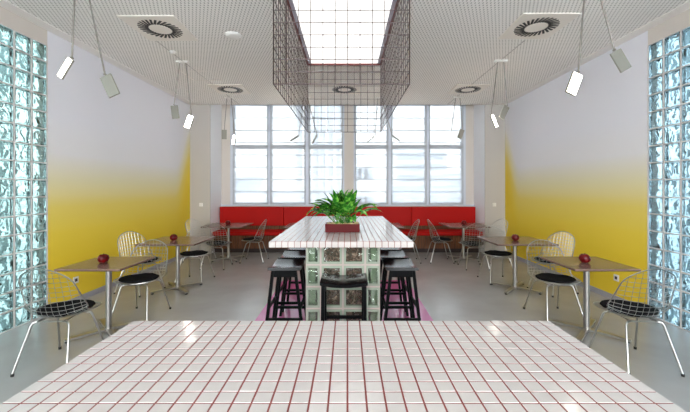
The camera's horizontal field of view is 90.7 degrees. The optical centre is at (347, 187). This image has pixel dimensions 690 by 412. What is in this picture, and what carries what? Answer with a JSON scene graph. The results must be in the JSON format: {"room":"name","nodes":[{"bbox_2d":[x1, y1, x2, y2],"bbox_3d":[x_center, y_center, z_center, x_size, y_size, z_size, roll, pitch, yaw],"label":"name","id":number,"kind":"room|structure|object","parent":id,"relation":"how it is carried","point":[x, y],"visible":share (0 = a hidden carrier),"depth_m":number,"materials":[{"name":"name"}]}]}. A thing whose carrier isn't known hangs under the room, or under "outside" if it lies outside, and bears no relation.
{"room":"eatery","nodes":[
{"label":"eatery","id":0,"kind":"room"},
{"bbox_2d":[0,6,189,303],"bbox_3d":[-3.650,-0.260,2.368,0.150,3.540,10.736,0,0,0],"label":"wall","id":1,"kind":"structure","parent":0,"point":[118,164],"depth_m":5.01,"materials":[{"name":"paint"}]},
{"bbox_2d":[0,23,47,333],"bbox_3d":[-3.615,-0.090,0.860,0.086,3.200,6.412,0,0,0],"label":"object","id":2,"kind":"structure","parent":1,"relation":"in","point":[23,59],"depth_m":3.75,"materials":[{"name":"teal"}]},
{"bbox_2d":[73,276,78,282],"bbox_3d":[-3.569,1.215,4.480,0.011,0.086,0.086,0,0,0],"label":"wall socket","id":3,"kind":"object","parent":1,"relation":"attached to","point":[75,279],"visible":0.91,"depth_m":4.48,"materials":[{"name":"white plastic"}]},
{"bbox_2d":[67,251,209,300],"bbox_3d":[-3.346,1.475,5.902,0.458,0.070,3.665,0,0,0],"label":"baseboard","id":4,"kind":"structure","parent":1,"relation":"attached to","point":[100,289],"depth_m":5.00,"materials":[{"name":"grey"}]},
{"bbox_2d":[0,0,689,104],"bbox_3d":[0.000,-1.924,2.368,7.350,0.112,10.735,0,0,0],"label":"trim","id":5,"kind":"structure","parent":1,"relation":"attached to","point":[5,4],"depth_m":4.45,"materials":[{"name":"white"}]},
{"bbox_2d":[190,105,210,253],"bbox_3d":[-3.421,-0.260,7.745,0.608,3.540,0.020,0,0,0],"label":"wall","id":6,"kind":"structure","parent":0,"point":[200,130],"depth_m":7.74,"materials":[{"name":"grey paint"}]},
{"bbox_2d":[211,105,221,252],"bbox_3d":[-3.421,-0.435,8.193,0.608,3.890,0.875,0,0,0],"label":"wall","id":7,"kind":"structure","parent":0,"point":[216,110],"depth_m":8.11,"materials":[{"name":"white paint"}]},
{"bbox_2d":[0,252,689,411],"bbox_3d":[0.000,1.560,2.815,7.450,0.100,11.830,0,0,0],"label":"floor","id":8,"kind":"structure","parent":0,"point":[448,291],"depth_m":4.22,"materials":[{"name":"grey concrete"}]},
{"bbox_2d":[10,269,103,376],"bbox_3d":[-2.470,1.079,2.965,0.530,0.863,0.495,0,0,-1],"label":"wire chair","id":9,"kind":"object","parent":8,"relation":"on","point":[74,307],"visible":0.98,"depth_m":2.84,"materials":[{"name":"silver metal"}]},
{"bbox_2d":[54,257,154,343],"bbox_3d":[-2.490,1.145,3.555,0.630,0.730,0.600,0,0,0],"label":"cafe table","id":10,"kind":"object","parent":8,"relation":"on","point":[115,264],"visible":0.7,"depth_m":3.53,"materials":[{"name":"brown wood"}]},
{"bbox_2d":[97,254,108,262],"bbox_3d":[-2.535,0.730,3.541,0.105,0.100,0.109,0,0,0],"label":"round ornament","id":11,"kind":"object","parent":10,"relation":"on","point":[102,258],"visible":1,"depth_m":3.51,"materials":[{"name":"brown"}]},
{"bbox_2d":[114,231,165,296],"bbox_3d":[-3.015,1.079,4.969,0.495,0.863,0.530,0,0,18],"label":"wire chair","id":12,"kind":"object","parent":8,"relation":"on","point":[156,257],"visible":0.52,"depth_m":4.98,"materials":[{"name":"silver metal"}]},
{"bbox_2d":[112,239,170,320],"bbox_3d":[-2.430,1.079,4.015,0.530,0.863,0.495,0,0,2],"label":"wire chair","id":13,"kind":"object","parent":8,"relation":"on","point":[139,278],"visible":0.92,"depth_m":4.05,"materials":[{"name":"silver metal"}]},
{"bbox_2d":[134,236,214,294],"bbox_3d":[-2.520,1.145,5.060,0.820,0.730,0.760,0,0,0],"label":"cafe table","id":14,"kind":"object","parent":8,"relation":"on","point":[181,240],"visible":0.98,"depth_m":5.02,"materials":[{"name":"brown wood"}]},
{"bbox_2d":[170,234,177,240],"bbox_3d":[-2.560,0.729,5.020,0.105,0.101,0.108,0,0,0],"label":"round ornament","id":15,"kind":"object","parent":14,"relation":"on","point":[173,237],"visible":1,"depth_m":4.99,"materials":[{"name":"brown"}]},
{"bbox_2d":[174,226,214,284],"bbox_3d":[-2.470,1.079,5.525,0.530,0.863,0.495,0,0,2],"label":"wire chair","id":16,"kind":"object","parent":8,"relation":"on","point":[195,253],"visible":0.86,"depth_m":5.62,"materials":[{"name":"silver metal"}]},
{"bbox_2d":[182,219,216,263],"bbox_3d":[-3.035,1.079,7.019,0.496,0.863,0.530,0,0,15],"label":"wire chair","id":17,"kind":"object","parent":8,"relation":"on","point":[188,219],"visible":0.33,"depth_m":7.11,"materials":[{"name":"silver metal"}]},
{"bbox_2d":[200,223,232,269],"bbox_3d":[-2.480,1.079,6.475,0.530,0.863,0.495,0,0,0],"label":"wire chair","id":18,"kind":"object","parent":8,"relation":"on","point":[216,242],"visible":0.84,"depth_m":6.34,"materials":[{"name":"silver metal"}]},
{"bbox_2d":[201,223,252,261],"bbox_3d":[-2.500,1.145,7.160,0.830,0.730,0.800,0,0,0],"label":"cafe table","id":19,"kind":"object","parent":8,"relation":"on","point":[232,225],"visible":0.94,"depth_m":7.13,"materials":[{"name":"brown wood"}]},
{"bbox_2d":[239,219,268,262],"bbox_3d":[-1.915,1.079,7.000,0.495,0.863,0.530,0,0,0],"label":"wire chair","id":20,"kind":"object","parent":8,"relation":"on","point":[250,239],"visible":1,"depth_m":6.91,"materials":[{"name":"silver metal"}]},
{"bbox_2d":[284,223,294,227],"bbox_3d":[-0.850,1.145,7.160,0.830,0.730,0.800,0,0,0],"label":"cafe table","id":21,"kind":"object","parent":8,"relation":"on","point":[289,225],"visible":0.05,"depth_m":7.00,"materials":[{"name":"brown wood"}]},
{"bbox_2d":[0,321,685,411],"bbox_3d":[-0.025,1.033,0.533,1.746,0.953,1.795,0,0,0],"label":"countertop","id":22,"kind":"structure","parent":8,"relation":"on","point":[143,366],"depth_m":1.04,"materials":[{"name":"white tile"}]},
{"bbox_2d":[255,280,432,320],"bbox_3d":[-0.040,1.508,3.570,2.020,0.003,3.940,0,0,0],"label":"rug","id":23,"kind":"object","parent":8,"relation":"on","point":[288,313],"depth_m":4.18,"materials":[{"name":"pink carpet"}]},
{"bbox_2d":[265,259,305,320],"bbox_3d":[-0.598,1.130,3.380,0.408,0.760,0.380,0,0,0],"label":"stool","id":24,"kind":"object","parent":23,"relation":"on","point":[281,267],"visible":0.92,"depth_m":3.22,"materials":[{"name":"black"}]},
{"bbox_2d":[275,251,305,317],"bbox_3d":[-0.598,1.130,3.840,0.408,0.760,0.380,0,0,0],"label":"stool","id":25,"kind":"object","parent":23,"relation":"on","point":[287,254],"visible":0.5,"depth_m":3.81,"materials":[{"name":"black"}]},
{"bbox_2d":[282,248,305,311],"bbox_3d":[-0.598,1.130,4.300,0.408,0.760,0.380,0,0,0],"label":"stool","id":26,"kind":"object","parent":23,"relation":"on","point":[290,282],"visible":0.22,"depth_m":4.21,"materials":[{"name":"black"}]},
{"bbox_2d":[269,216,413,320],"bbox_3d":[-0.051,0.970,3.920,1.156,1.080,2.406,0,0,0],"label":"bar table","id":27,"kind":"object","parent":23,"relation":"on","point":[335,253],"visible":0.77,"depth_m":3.09,"materials":[{"name":"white tile"}]},
{"bbox_2d":[306,189,382,231],"bbox_3d":[-0.054,0.217,3.291,0.638,0.424,0.672,0,0,42],"label":"potted plant","id":28,"kind":"object","parent":27,"relation":"on","point":[341,203],"visible":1,"depth_m":3.25,"materials":[{"name":"green plant"}]},
{"bbox_2d":[320,273,367,320],"bbox_3d":[-0.030,1.130,2.852,0.380,0.760,0.408,0,0,0],"label":"stool","id":29,"kind":"object","parent":23,"relation":"on","point":[327,280],"visible":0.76,"depth_m":2.76,"materials":[{"name":"black"}]},
{"bbox_2d":[380,248,405,311],"bbox_3d":[0.515,1.130,4.300,0.408,0.760,0.380,0,0,0],"label":"stool","id":30,"kind":"object","parent":23,"relation":"on","point":[381,249],"visible":0.26,"depth_m":4.21,"materials":[{"name":"black"}]},
{"bbox_2d":[380,251,411,317],"bbox_3d":[0.515,1.130,3.840,0.408,0.760,0.380,0,0,0],"label":"stool","id":31,"kind":"object","parent":23,"relation":"on","point":[383,254],"visible":0.63,"depth_m":3.86,"materials":[{"name":"black"}]},
{"bbox_2d":[380,259,420,320],"bbox_3d":[0.515,1.130,3.380,0.408,0.760,0.380,0,0,0],"label":"stool","id":32,"kind":"object","parent":23,"relation":"on","point":[396,267],"visible":0.94,"depth_m":3.23,"materials":[{"name":"black"}]},
{"bbox_2d":[212,207,482,251],"bbox_3d":[0.000,0.990,8.068,6.200,1.040,0.585,0,0,0],"label":"bench","id":33,"kind":"object","parent":8,"relation":"on","point":[277,218],"visible":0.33,"depth_m":8.25,"materials":[{"name":"leather"}]},
{"bbox_2d":[212,229,282,235],"bbox_3d":[-2.325,1.055,8.018,1.547,0.090,0.487,0,0,0],"label":"seat cushion","id":34,"kind":"object","parent":33,"relation":"on","point":[233,232],"depth_m":7.78,"materials":[{"name":"red leather"}]},
{"bbox_2d":[399,229,413,235],"bbox_3d":[0.770,1.055,8.018,1.537,0.090,0.487,0,0,0],"label":"seat cushion","id":35,"kind":"object","parent":33,"relation":"on","point":[405,231],"depth_m":7.83,"materials":[{"name":"red leather"}]},
{"bbox_2d":[412,229,482,235],"bbox_3d":[2.320,1.055,8.018,1.557,0.090,0.487,0,0,0],"label":"seat cushion","id":36,"kind":"object","parent":33,"relation":"on","point":[420,232],"depth_m":7.78,"materials":[{"name":"red leather"}]},
{"bbox_2d":[391,223,403,227],"bbox_3d":[0.710,1.145,7.160,0.830,0.730,0.800,0,0,0],"label":"cafe table","id":37,"kind":"object","parent":8,"relation":"on","point":[397,225],"visible":0.04,"depth_m":7.00,"materials":[{"name":"brown wood"}]},
{"bbox_2d":[407,219,420,263],"bbox_3d":[1.215,1.079,6.980,0.495,0.863,0.530,0,0,0],"label":"wire chair","id":38,"kind":"object","parent":8,"relation":"on","point":[412,239],"visible":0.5,"depth_m":6.98,"materials":[{"name":"silver metal"}]},
{"bbox_2d":[425,219,454,263],"bbox_3d":[1.885,1.079,6.980,0.495,0.863,0.530,0,0,0],"label":"wire chair","id":39,"kind":"object","parent":8,"relation":"on","point":[437,239],"visible":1,"depth_m":6.89,"materials":[{"name":"silver metal"}]},
{"bbox_2d":[439,223,490,261],"bbox_3d":[2.430,1.145,7.160,0.830,0.730,0.800,0,0,0],"label":"cafe table","id":40,"kind":"object","parent":8,"relation":"on","point":[449,225],"visible":0.86,"depth_m":7.13,"materials":[{"name":"brown wood"}]},
{"bbox_2d":[458,223,489,269],"bbox_3d":[2.380,1.079,6.455,0.530,0.863,0.495,0,0,0],"label":"wire chair","id":41,"kind":"object","parent":8,"relation":"on","point":[470,242],"visible":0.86,"depth_m":6.32,"materials":[{"name":"silver metal"}]},
{"bbox_2d":[476,219,510,263],"bbox_3d":[2.995,1.079,7.019,0.496,0.863,0.530,0,0,-15],"label":"wire chair","id":42,"kind":"object","parent":8,"relation":"on","point":[505,228],"visible":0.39,"depth_m":7.08,"materials":[{"name":"silver metal"}]},
{"bbox_2d":[477,226,517,284],"bbox_3d":[2.420,1.079,5.525,0.530,0.863,0.496,0,0,-2],"label":"wire chair","id":43,"kind":"object","parent":8,"relation":"on","point":[496,253],"visible":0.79,"depth_m":5.61,"materials":[{"name":"silver metal"}]},
{"bbox_2d":[477,236,558,294],"bbox_3d":[2.480,1.145,5.060,0.840,0.730,0.760,0,0,0],"label":"cafe table","id":44,"kind":"object","parent":8,"relation":"on","point":[496,240],"visible":0.98,"depth_m":5.03,"materials":[{"name":"brown wood"}]},
{"bbox_2d":[511,234,519,240],"bbox_3d":[2.470,0.729,5.021,0.107,0.101,0.111,0,0,0],"label":"round ornament","id":45,"kind":"object","parent":44,"relation":"on","point":[515,237],"visible":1,"depth_m":4.99,"materials":[{"name":"brown"}]},
{"bbox_2d":[523,239,582,320],"bbox_3d":[2.420,1.079,4.015,0.530,0.863,0.496,0,0,-2],"label":"wire chair","id":46,"kind":"object","parent":8,"relation":"on","point":[553,278],"visible":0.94,"depth_m":4.06,"materials":[{"name":"silver metal"}]},
{"bbox_2d":[527,231,578,296],"bbox_3d":[2.975,1.079,4.968,0.496,0.863,0.530,0,0,-18],"label":"wire chair","id":47,"kind":"object","parent":8,"relation":"on","point":[537,258],"visible":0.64,"depth_m":4.99,"materials":[{"name":"silver metal"}]},
{"bbox_2d":[540,257,640,343],"bbox_3d":[2.490,1.145,3.555,0.630,0.730,0.600,0,0,0],"label":"cafe table","id":48,"kind":"object","parent":8,"relation":"on","point":[597,264],"visible":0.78,"depth_m":3.53,"materials":[{"name":"brown wood"}]},
{"bbox_2d":[579,254,590,262],"bbox_3d":[2.461,0.729,3.540,0.106,0.101,0.108,0,0,0],"label":"round ornament","id":49,"kind":"object","parent":48,"relation":"on","point":[584,258],"visible":1,"depth_m":3.50,"materials":[{"name":"brown"}]},
{"bbox_2d":[588,269,684,376],"bbox_3d":[2.470,1.079,2.965,0.530,0.863,0.495,0,0,1],"label":"wire chair","id":50,"kind":"object","parent":8,"relation":"on","point":[623,307],"visible":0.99,"depth_m":2.84,"materials":[{"name":"silver metal"}]},
{"bbox_2d":[6,0,688,104],"bbox_3d":[0.000,-1.930,2.368,6.860,0.100,10.735,0,0,0],"label":"ceiling","id":51,"kind":"structure","parent":0,"point":[449,39],"depth_m":4.48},
{"bbox_2d":[57,0,119,97],"bbox_3d":[-2.326,-1.340,3.050,0.576,1.079,0.062,0,0,0],"label":"pendant lamp","id":52,"kind":"object","parent":51,"relation":"hanging from","point":[108,82],"visible":1,"depth_m":3.04,"materials":[{"name":"white plastic"}]},
{"bbox_2d":[57,58,71,77],"bbox_3d":[-2.525,-1.069,3.041,0.165,0.199,0.042,0,0,0],"label":"diffuser","id":53,"kind":"object","parent":52,"relation":"attached to","point":[67,65],"depth_m":3.03,"materials":[{"name":"beige plastic"}]},
{"bbox_2d":[117,15,197,40],"bbox_3d":[-2.210,-1.872,4.030,0.620,0.016,0.620,0,0,0],"label":"ceiling vent","id":54,"kind":"object","parent":51,"relation":"in","point":[152,27],"visible":1,"depth_m":3.98,"materials":[{"name":"beige metal"}]},
{"bbox_2d":[171,60,193,128],"bbox_3d":[-2.453,-1.374,5.070,0.354,1.012,0.060,0,0,0],"label":"pendant lamp","id":55,"kind":"object","parent":51,"relation":"hanging from","point":[174,109],"visible":1,"depth_m":5.06,"materials":[{"name":"white plastic"}]},
{"bbox_2d":[184,115,192,127],"bbox_3d":[-2.358,-0.978,5.061,0.145,0.202,0.017,0,0,16],"label":"diffuser","id":56,"kind":"object","parent":55,"relation":"attached to","point":[189,120],"depth_m":5.06,"materials":[{"name":"beige plastic"}]},
{"bbox_2d":[156,41,236,102],"bbox_3d":[-2.450,-1.878,6.022,0.016,0.004,3.365,0,0,0],"label":"trim","id":57,"kind":"structure","parent":51,"relation":"attached to","point":[156,41],"depth_m":5.33,"materials":[{"name":"grey metal"}]},
{"bbox_2d":[222,97,235,144],"bbox_3d":[-2.461,-1.385,7.080,0.303,0.990,0.085,0,0,0],"label":"pendant lamp","id":58,"kind":"object","parent":51,"relation":"hanging from","point":[224,132],"visible":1,"depth_m":7.07,"materials":[{"name":"white plastic"}]},
{"bbox_2d":[208,84,250,93],"bbox_3d":[-2.240,-1.872,6.520,0.620,0.016,0.620,0,0,0],"label":"ceiling vent","id":59,"kind":"object","parent":51,"relation":"in","point":[220,88],"visible":1,"depth_m":6.43,"materials":[{"name":"beige metal"}]},
{"bbox_2d":[225,31,240,39],"bbox_3d":[-1.410,-1.865,4.200,0.200,0.030,0.200,0,0,0],"label":"smoke detector","id":60,"kind":"object","parent":51,"relation":"attached to","point":[233,35],"visible":1,"depth_m":4.16,"materials":[{"name":"white plastic"}]},
{"bbox_2d":[290,97,316,143],"bbox_3d":[-0.911,-1.393,7.080,0.570,0.973,0.104,0,0,0],"label":"pendant lamp","id":61,"kind":"object","parent":51,"relation":"hanging from","point":[295,137],"visible":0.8,"depth_m":7.07,"materials":[{"name":"white plastic"}]},
{"bbox_2d":[287,0,399,65],"bbox_3d":[-0.050,-1.930,3.970,1.134,0.140,2.464,0,0,0],"label":"skylight","id":62,"kind":"object","parent":51,"relation":"attached to","point":[304,16],"visible":0.85,"depth_m":4.09,"materials":[{"name":"white glass"}]},
{"bbox_2d":[273,0,409,131],"bbox_3d":[-0.050,-1.347,3.970,1.114,1.022,2.410,0,0,0],"label":"wire cage","id":63,"kind":"object","parent":62,"relation":"hanging from","point":[302,71],"visible":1,"depth_m":3.17,"materials":[{"name":"grey metal"}]},
{"bbox_2d":[327,85,360,93],"bbox_3d":[-0.060,-1.872,6.520,0.620,0.016,0.620,0,0,0],"label":"ceiling vent","id":64,"kind":"object","parent":51,"relation":"in","point":[338,88],"visible":0.86,"depth_m":6.43,"materials":[{"name":"beige metal"}]},
{"bbox_2d":[367,97,399,141],"bbox_3d":[0.749,-1.409,7.080,0.684,0.943,0.104,0,0,0],"label":"pendant lamp","id":65,"kind":"object","parent":51,"relation":"hanging from","point":[377,98],"visible":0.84,"depth_m":7.07,"materials":[{"name":"white plastic"}]},
{"bbox_2d":[449,96,464,142],"bbox_3d":[2.258,-1.400,7.050,0.322,0.960,0.079,0,0,0],"label":"pendant lamp","id":66,"kind":"object","parent":51,"relation":"hanging from","point":[460,133],"visible":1,"depth_m":7.04,"materials":[{"name":"white plastic"}]},
{"bbox_2d":[447,84,490,93],"bbox_3d":[2.300,-1.872,6.520,0.620,0.016,0.620,0,0,0],"label":"ceiling vent","id":67,"kind":"object","parent":51,"relation":"in","point":[459,88],"visible":1,"depth_m":6.43,"materials":[{"name":"beige metal"}]},
{"bbox_2d":[448,40,524,103],"bbox_3d":[2.260,-1.878,6.022,0.016,0.004,3.365,0,0,0],"label":"trim","id":68,"kind":"structure","parent":51,"relation":"attached to","point":[524,40],"depth_m":5.22,"materials":[{"name":"grey metal"}]},
{"bbox_2d":[490,59,508,127],"bbox_3d":[2.240,-1.376,5.030,0.309,1.007,0.085,0,0,0],"label":"pendant lamp","id":69,"kind":"object","parent":51,"relation":"hanging from","point":[505,108],"visible":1,"depth_m":5.02,"materials":[{"name":"white plastic"}]},
{"bbox_2d":[491,115,497,126],"bbox_3d":[2.167,-0.981,5.023,0.050,0.194,0.135,0,0,43],"label":"diffuser","id":70,"kind":"object","parent":69,"relation":"attached to","point":[492,116],"depth_m":5.01,"materials":[{"name":"beige plastic"}]},
{"bbox_2d":[498,13,580,38],"bbox_3d":[2.200,-1.872,3.980,0.620,0.016,0.620,0,0,0],"label":"ceiling vent","id":71,"kind":"object","parent":51,"relation":"in","point":[528,25],"visible":1,"depth_m":3.93,"materials":[{"name":"beige metal"}]},
{"bbox_2d":[565,0,631,95],"bbox_3d":[2.239,-1.349,3.050,0.593,1.062,0.060,0,0,0],"label":"pendant lamp","id":72,"kind":"object","parent":51,"relation":"hanging from","point":[619,58],"visible":1,"depth_m":3.04,"materials":[{"name":"white plastic"}]},
{"bbox_2d":[567,72,581,94],"bbox_3d":[2.026,-0.927,3.041,0.149,0.203,0.012,0,0,-11],"label":"diffuser","id":73,"kind":"object","parent":72,"relation":"attached to","point":[574,82],"depth_m":3.04,"materials":[{"name":"beige plastic"}]},
{"bbox_2d":[222,105,473,203],"bbox_3d":[0.000,-0.925,8.515,6.254,2.750,0.230,0,0,0],"label":"wall pier","id":74,"kind":"object","parent":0,"point":[348,136],"visible":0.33,"depth_m":8.43,"materials":[{"name":"beige paint"}]},
{"bbox_2d":[230,105,343,203],"bbox_3d":[-1.491,-0.935,8.475,2.823,2.710,0.090,0,0,0],"label":"window","id":75,"kind":"structure","parent":74,"relation":"attached to","point":[231,106],"depth_m":8.43,"materials":[{"name":"grey metal"}]},
{"bbox_2d":[232,105,267,204],"bbox_3d":[-2.393,-0.939,8.400,0.871,2.722,0.040,0,0,0],"label":"blind","id":76,"kind":"object","parent":75,"relation":"attached to","point":[250,148],"visible":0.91,"depth_m":8.39,"materials":[{"name":"white fabric"}]},
{"bbox_2d":[270,105,305,204],"bbox_3d":[-1.468,-0.939,8.400,0.871,2.722,0.040,0,0,0],"label":"blind","id":77,"kind":"object","parent":75,"relation":"attached to","point":[287,157],"visible":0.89,"depth_m":8.39,"materials":[{"name":"white fabric"}]},
{"bbox_2d":[309,106,342,204],"bbox_3d":[-0.536,-0.939,8.400,0.846,2.722,0.040,0,0,0],"label":"blind","id":78,"kind":"object","parent":75,"relation":"attached to","point":[326,152],"visible":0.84,"depth_m":8.39,"materials":[{"name":"white fabric"}]},
{"bbox_2d":[354,105,465,203],"bbox_3d":[1.534,-0.935,8.475,2.771,2.710,0.090,0,0,0],"label":"window","id":79,"kind":"structure","parent":74,"relation":"attached to","point":[464,106],"depth_m":8.43,"materials":[{"name":"grey metal"}]},
{"bbox_2d":[355,105,387,204],"bbox_3d":[0.591,-0.939,8.400,0.827,2.722,0.040,0,0,0],"label":"blind","id":80,"kind":"object","parent":79,"relation":"attached to","point":[371,157],"visible":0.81,"depth_m":8.39,"materials":[{"name":"white fabric"}]},
{"bbox_2d":[391,105,426,204],"bbox_3d":[1.510,-0.939,8.400,0.876,2.722,0.040,0,0,0],"label":"blind","id":81,"kind":"object","parent":79,"relation":"attached to","point":[408,122],"visible":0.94,"depth_m":8.39,"materials":[{"name":"white fabric"}]},
{"bbox_2d":[429,105,463,204],"bbox_3d":[2.426,-0.939,8.400,0.849,2.722,0.040,0,0,0],"label":"blind","id":82,"kind":"object","parent":79,"relation":"attached to","point":[445,157],"visible":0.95,"depth_m":8.39,"materials":[{"name":"white fabric"}]},
{"bbox_2d":[222,206,473,206],"bbox_3d":[0.000,0.980,8.530,6.254,1.060,0.200,0,0,0],"label":"wall","id":83,"kind":"structure","parent":0,"point":[222,206],"depth_m":8.43,"materials":[{"name":"beige"}]},
{"bbox_2d":[221,204,474,205],"bbox_3d":[0.000,0.438,8.410,6.234,0.035,0.080,0,0,0],"label":"trim","id":84,"kind":"structure","parent":83,"relation":"on","point":[221,204],"depth_m":8.37,"materials":[{"name":"grey"}]},
{"bbox_2d":[474,105,484,252],"bbox_3d":[3.421,-0.435,8.193,0.608,3.890,0.875,0,0,0],"label":"wall","id":85,"kind":"structure","parent":0,"point":[479,110],"depth_m":8.06,"materials":[{"name":"white paint"}]},
{"bbox_2d":[485,105,504,250],"bbox_3d":[3.421,-0.260,7.745,0.608,3.540,0.020,0,0,0],"label":"wall","id":86,"kind":"structure","parent":0,"point":[494,137],"depth_m":7.74,"materials":[{"name":"grey paint"}]},
{"bbox_2d":[505,9,689,303],"bbox_3d":[3.650,-0.260,2.368,0.150,3.540,10.736,0,0,0],"label":"wall","id":87,"kind":"structure","parent":0,"point":[576,165],"depth_m":5.02,"materials":[{"name":"paint"}]},
{"bbox_2d":[512,254,627,300],"bbox_3d":[3.346,1.475,5.902,0.458,0.070,3.665,0,0,0],"label":"baseboard","id":88,"kind":"structure","parent":87,"relation":"attached to","point":[594,289],"depth_m":5.17,"materials":[{"name":"grey"}]},
{"bbox_2d":[614,274,618,281],"bbox_3d":[3.569,1.200,4.530,0.011,0.086,0.086,0,0,0],"label":"wall socket","id":89,"kind":"object","parent":87,"relation":"attached to","point":[616,277],"visible":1,"depth_m":4.52,"materials":[{"name":"white plastic"}]},
{"bbox_2d":[647,26,689,331],"bbox_3d":[3.615,-0.090,0.860,0.086,3.200,6.412,0,0,0],"label":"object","id":90,"kind":"structure","parent":87,"relation":"in","point":[668,58],"depth_m":3.79,"materials":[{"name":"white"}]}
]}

